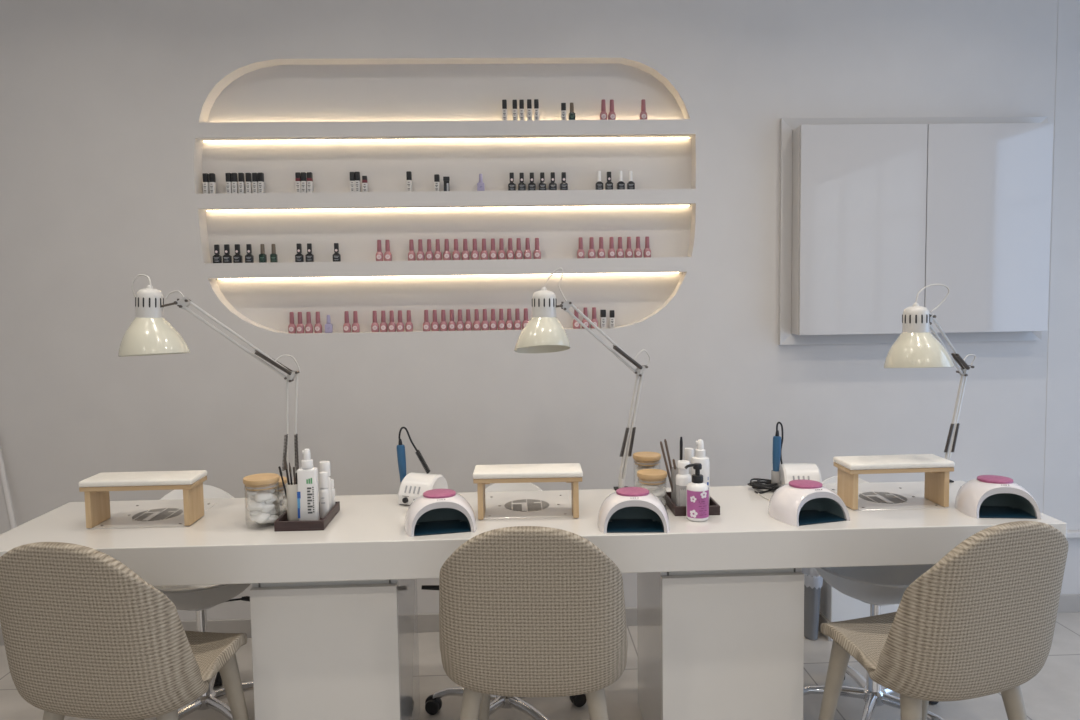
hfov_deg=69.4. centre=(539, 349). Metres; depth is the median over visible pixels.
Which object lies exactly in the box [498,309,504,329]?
bottle
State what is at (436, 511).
lamp
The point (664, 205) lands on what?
led strip
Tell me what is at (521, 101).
bottle
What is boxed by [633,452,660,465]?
glass jar
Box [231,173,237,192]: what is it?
bottle
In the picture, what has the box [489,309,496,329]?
bottle
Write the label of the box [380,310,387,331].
bottle
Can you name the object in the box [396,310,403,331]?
bottle
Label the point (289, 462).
tool
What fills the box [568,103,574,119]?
bottle
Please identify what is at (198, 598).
stool
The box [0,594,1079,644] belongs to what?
baseboard
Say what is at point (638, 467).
cotton wool
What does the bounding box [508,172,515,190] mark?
bottle
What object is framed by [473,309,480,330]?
bottle
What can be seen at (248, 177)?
bottle
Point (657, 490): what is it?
cotton wool
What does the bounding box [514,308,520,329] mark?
bottle
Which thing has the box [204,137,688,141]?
led strip
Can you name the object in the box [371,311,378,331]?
bottle
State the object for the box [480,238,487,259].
bottle
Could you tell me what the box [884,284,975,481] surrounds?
task lamp
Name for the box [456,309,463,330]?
bottle
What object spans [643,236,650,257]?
bottle
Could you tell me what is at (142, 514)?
vent grille
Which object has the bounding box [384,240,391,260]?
bottle
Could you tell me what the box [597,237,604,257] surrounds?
bottle
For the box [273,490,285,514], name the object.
cotton wool
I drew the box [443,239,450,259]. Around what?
bottle
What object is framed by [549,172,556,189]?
bottle
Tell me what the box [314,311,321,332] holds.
bottle
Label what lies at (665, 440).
stick
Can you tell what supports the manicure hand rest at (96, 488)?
on the countertop
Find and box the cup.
[286,482,298,520]
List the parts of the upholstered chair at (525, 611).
leg, leg, leg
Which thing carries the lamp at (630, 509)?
on the countertop
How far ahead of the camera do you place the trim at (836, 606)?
3.13 m
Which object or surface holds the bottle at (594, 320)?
on the wall
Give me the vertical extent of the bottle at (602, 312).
0.078 m
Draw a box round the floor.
[0,612,1079,719]
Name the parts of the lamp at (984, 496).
plate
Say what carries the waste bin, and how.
on the floor
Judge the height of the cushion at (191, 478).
0.020 m
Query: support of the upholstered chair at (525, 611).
on the floor
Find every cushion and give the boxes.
[78,470,206,486]
[473,463,582,478]
[833,454,954,469]
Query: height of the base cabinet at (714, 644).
0.642 m
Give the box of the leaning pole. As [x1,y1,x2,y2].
[0,447,16,528]
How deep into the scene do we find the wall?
3.20 m
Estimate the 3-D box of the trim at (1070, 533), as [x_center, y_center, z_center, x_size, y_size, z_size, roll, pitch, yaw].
[2.553,0.787,3.351,1.280,0.025,0.035,-1,4,-2]
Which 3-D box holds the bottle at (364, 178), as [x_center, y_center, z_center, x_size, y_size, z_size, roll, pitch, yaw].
[-0.715,-0.672,3.183,0.020,0.070,0.021,-1,4,-7]
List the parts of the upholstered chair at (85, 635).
leg, leg, leg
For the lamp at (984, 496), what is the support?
on the countertop
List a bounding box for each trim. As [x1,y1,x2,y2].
[820,579,898,640]
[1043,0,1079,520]
[1066,530,1079,537]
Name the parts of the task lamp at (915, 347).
lamp shade, cord, arm, arm, cord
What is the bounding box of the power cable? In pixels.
[747,478,780,493]
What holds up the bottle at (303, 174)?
on the wall
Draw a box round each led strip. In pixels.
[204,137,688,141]
[207,205,688,210]
[242,272,678,278]
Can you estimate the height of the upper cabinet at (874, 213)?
0.923 m
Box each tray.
[274,501,339,531]
[663,491,719,515]
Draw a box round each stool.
[153,484,253,719]
[421,483,585,719]
[803,476,943,719]
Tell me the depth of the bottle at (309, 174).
3.17 m
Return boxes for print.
[690,491,706,517]
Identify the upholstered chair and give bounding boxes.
[0,542,248,719]
[439,526,627,719]
[819,521,1068,719]
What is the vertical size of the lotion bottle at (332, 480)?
0.095 m
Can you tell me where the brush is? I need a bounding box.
[680,437,682,502]
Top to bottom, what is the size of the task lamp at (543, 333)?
0.879 m
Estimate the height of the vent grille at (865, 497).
0.001 m
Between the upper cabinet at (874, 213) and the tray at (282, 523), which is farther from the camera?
the upper cabinet at (874, 213)
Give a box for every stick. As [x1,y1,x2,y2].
[660,441,676,502]
[664,439,678,502]
[673,459,679,499]
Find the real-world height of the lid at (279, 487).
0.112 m
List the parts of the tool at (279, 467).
handle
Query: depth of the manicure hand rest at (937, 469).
2.33 m
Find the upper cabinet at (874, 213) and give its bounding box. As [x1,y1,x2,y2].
[779,117,1053,344]
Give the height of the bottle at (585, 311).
0.088 m
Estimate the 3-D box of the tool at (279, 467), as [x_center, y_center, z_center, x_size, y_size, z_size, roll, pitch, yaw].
[-0.742,0.415,2.273,0.034,0.152,0.007,-2,4,-15]
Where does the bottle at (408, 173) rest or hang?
on the wall
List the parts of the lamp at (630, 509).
plate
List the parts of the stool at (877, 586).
leg, leg, leg, mount plate, leg, leg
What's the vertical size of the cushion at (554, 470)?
0.020 m
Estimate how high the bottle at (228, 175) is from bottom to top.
0.086 m
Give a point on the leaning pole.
(5, 486)
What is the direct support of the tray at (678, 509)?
on the countertop
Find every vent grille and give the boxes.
[132,508,182,520]
[504,499,548,510]
[859,492,906,502]
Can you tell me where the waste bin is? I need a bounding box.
[802,568,822,639]
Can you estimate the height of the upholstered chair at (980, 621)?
0.864 m
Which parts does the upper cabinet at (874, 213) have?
door, door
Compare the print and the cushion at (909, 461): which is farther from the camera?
the cushion at (909, 461)
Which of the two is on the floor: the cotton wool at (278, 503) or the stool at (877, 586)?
the stool at (877, 586)
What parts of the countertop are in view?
dust extractor plate, dust extractor plate, dust extractor plate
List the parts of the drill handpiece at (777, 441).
cord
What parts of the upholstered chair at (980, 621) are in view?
leg, leg, leg, leg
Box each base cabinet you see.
[250,579,419,719]
[637,568,803,719]
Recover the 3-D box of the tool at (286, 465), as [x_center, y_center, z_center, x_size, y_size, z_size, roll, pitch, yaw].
[-0.729,0.402,2.270,0.019,0.180,0.007,-3,4,-24]
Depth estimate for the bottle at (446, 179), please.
3.18 m
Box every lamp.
[118,274,300,498]
[404,489,476,536]
[514,268,649,490]
[597,487,669,533]
[768,479,849,526]
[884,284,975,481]
[955,475,1040,518]
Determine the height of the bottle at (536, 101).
0.090 m
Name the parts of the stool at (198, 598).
leg, mount plate, leg, leg, leg, lever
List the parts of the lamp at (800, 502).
plate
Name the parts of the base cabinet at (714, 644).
panel, rail, panel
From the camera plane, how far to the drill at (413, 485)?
2.45 m
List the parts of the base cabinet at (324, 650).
panel, rail, panel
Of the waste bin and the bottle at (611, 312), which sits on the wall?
the bottle at (611, 312)
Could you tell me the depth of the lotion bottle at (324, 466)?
2.33 m
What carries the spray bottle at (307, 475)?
on the tray at (282, 523)
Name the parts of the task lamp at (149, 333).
cord, lamp shade, tilt knob, cord, arm, cord, arm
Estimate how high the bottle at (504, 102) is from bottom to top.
0.090 m
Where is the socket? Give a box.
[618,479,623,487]
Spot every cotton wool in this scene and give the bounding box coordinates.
[246,489,278,523]
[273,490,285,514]
[636,465,656,486]
[641,483,665,504]
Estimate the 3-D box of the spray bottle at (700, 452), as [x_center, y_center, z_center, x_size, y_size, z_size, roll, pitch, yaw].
[0.486,0.374,2.361,0.056,0.203,0.056,-1,4,-2]
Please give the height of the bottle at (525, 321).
0.088 m
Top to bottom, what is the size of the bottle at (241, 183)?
0.086 m
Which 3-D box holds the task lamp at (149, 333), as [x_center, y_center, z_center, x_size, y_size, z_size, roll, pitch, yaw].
[-1.011,0.208,2.416,0.189,0.875,0.527,2,5,40]
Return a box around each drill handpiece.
[397,427,429,481]
[772,422,782,482]
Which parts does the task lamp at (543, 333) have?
lamp shade, cord, arm, arm, cord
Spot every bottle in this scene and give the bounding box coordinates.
[203,173,209,193]
[209,173,215,193]
[213,244,221,262]
[223,244,231,262]
[225,173,231,192]
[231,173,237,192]
[233,244,242,262]
[238,173,244,192]
[245,173,251,192]
[245,244,253,262]
[252,173,257,192]
[258,172,264,192]
[259,244,266,262]
[270,244,277,262]
[288,312,295,333]
[295,172,300,192]
[295,243,303,261]
[296,312,303,332]
[297,449,318,520]
[301,172,306,192]
[305,243,313,261]
[305,312,312,332]
[307,172,312,192]
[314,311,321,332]
[319,461,331,509]
[319,472,329,517]
[325,315,332,332]
[331,479,335,507]
[332,243,340,261]
[343,311,350,332]
[350,172,354,191]
[352,311,359,331]
[355,172,360,191]
[362,176,367,191]
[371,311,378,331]
[376,240,382,260]
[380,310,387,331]
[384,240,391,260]
[388,310,395,331]
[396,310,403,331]
[405,310,412,331]
[406,171,411,191]
[408,239,415,260]
[417,239,424,260]
[423,310,429,330]
[425,239,432,259]
[431,310,438,330]
[434,174,439,190]
[434,239,441,259]
[440,310,447,330]
[443,176,449,190]
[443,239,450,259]
[448,309,455,330]
[452,239,459,259]
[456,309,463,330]
[462,239,468,259]
[465,309,471,330]
[471,239,478,259]
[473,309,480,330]
[477,174,484,190]
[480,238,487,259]
[481,309,488,329]
[489,238,496,259]
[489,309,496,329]
[498,238,505,258]
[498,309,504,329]
[502,99,506,119]
[505,308,512,329]
[506,238,513,258]
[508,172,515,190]
[512,100,516,119]
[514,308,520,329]
[515,238,522,258]
[518,173,525,190]
[519,99,523,119]
[522,308,528,328]
[524,238,531,258]
[527,99,531,119]
[528,172,535,189]
[533,238,540,258]
[534,99,538,119]
[539,172,545,189]
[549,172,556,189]
[560,172,567,189]
[561,103,565,119]
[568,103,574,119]
[573,307,579,328]
[577,237,584,257]
[582,307,588,328]
[588,237,595,257]
[590,307,597,328]
[595,171,602,189]
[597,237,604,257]
[600,99,607,119]
[600,310,605,327]
[605,172,612,189]
[608,99,615,119]
[608,237,614,257]
[609,310,614,327]
[616,237,623,257]
[617,171,624,189]
[625,237,632,257]
[627,171,634,188]
[634,237,641,257]
[640,99,646,118]
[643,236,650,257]
[676,460,691,485]
[684,448,693,501]
[684,463,708,521]
[691,439,709,505]
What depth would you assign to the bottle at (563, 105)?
3.18 m
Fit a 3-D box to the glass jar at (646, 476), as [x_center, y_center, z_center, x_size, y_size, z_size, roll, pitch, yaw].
[0.340,0.428,2.365,0.091,0.113,0.091,-1,4,-2]
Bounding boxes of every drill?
[398,472,447,504]
[778,463,821,486]
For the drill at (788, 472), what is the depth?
2.52 m
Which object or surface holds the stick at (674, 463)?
in the glass
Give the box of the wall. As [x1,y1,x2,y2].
[0,0,1079,625]
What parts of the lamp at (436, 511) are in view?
plate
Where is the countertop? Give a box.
[0,481,1066,585]
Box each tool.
[278,466,286,499]
[285,457,289,484]
[289,462,292,484]
[293,467,295,484]
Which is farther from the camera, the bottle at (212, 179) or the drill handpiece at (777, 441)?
the bottle at (212, 179)
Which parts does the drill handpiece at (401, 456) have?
cord, coiled cord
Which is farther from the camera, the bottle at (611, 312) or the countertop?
the bottle at (611, 312)
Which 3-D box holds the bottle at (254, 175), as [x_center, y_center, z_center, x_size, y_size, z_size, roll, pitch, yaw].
[-1.155,-0.672,3.166,0.020,0.086,0.021,-1,4,3]
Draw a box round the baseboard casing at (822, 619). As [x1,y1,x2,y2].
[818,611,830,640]
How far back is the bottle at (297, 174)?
3.16 m
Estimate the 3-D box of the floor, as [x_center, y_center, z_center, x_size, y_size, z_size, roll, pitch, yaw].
[0.018,1.439,0.207,6.800,0.100,6.800,-1,4,-2]
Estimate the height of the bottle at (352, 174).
0.086 m
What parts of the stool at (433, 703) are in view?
lever, leg, leg, leg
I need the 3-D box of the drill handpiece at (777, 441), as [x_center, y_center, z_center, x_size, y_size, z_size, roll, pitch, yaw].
[0.787,0.340,2.563,0.046,0.207,0.027,-1,4,-2]
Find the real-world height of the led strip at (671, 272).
0.002 m
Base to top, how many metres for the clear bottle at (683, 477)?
0.149 m

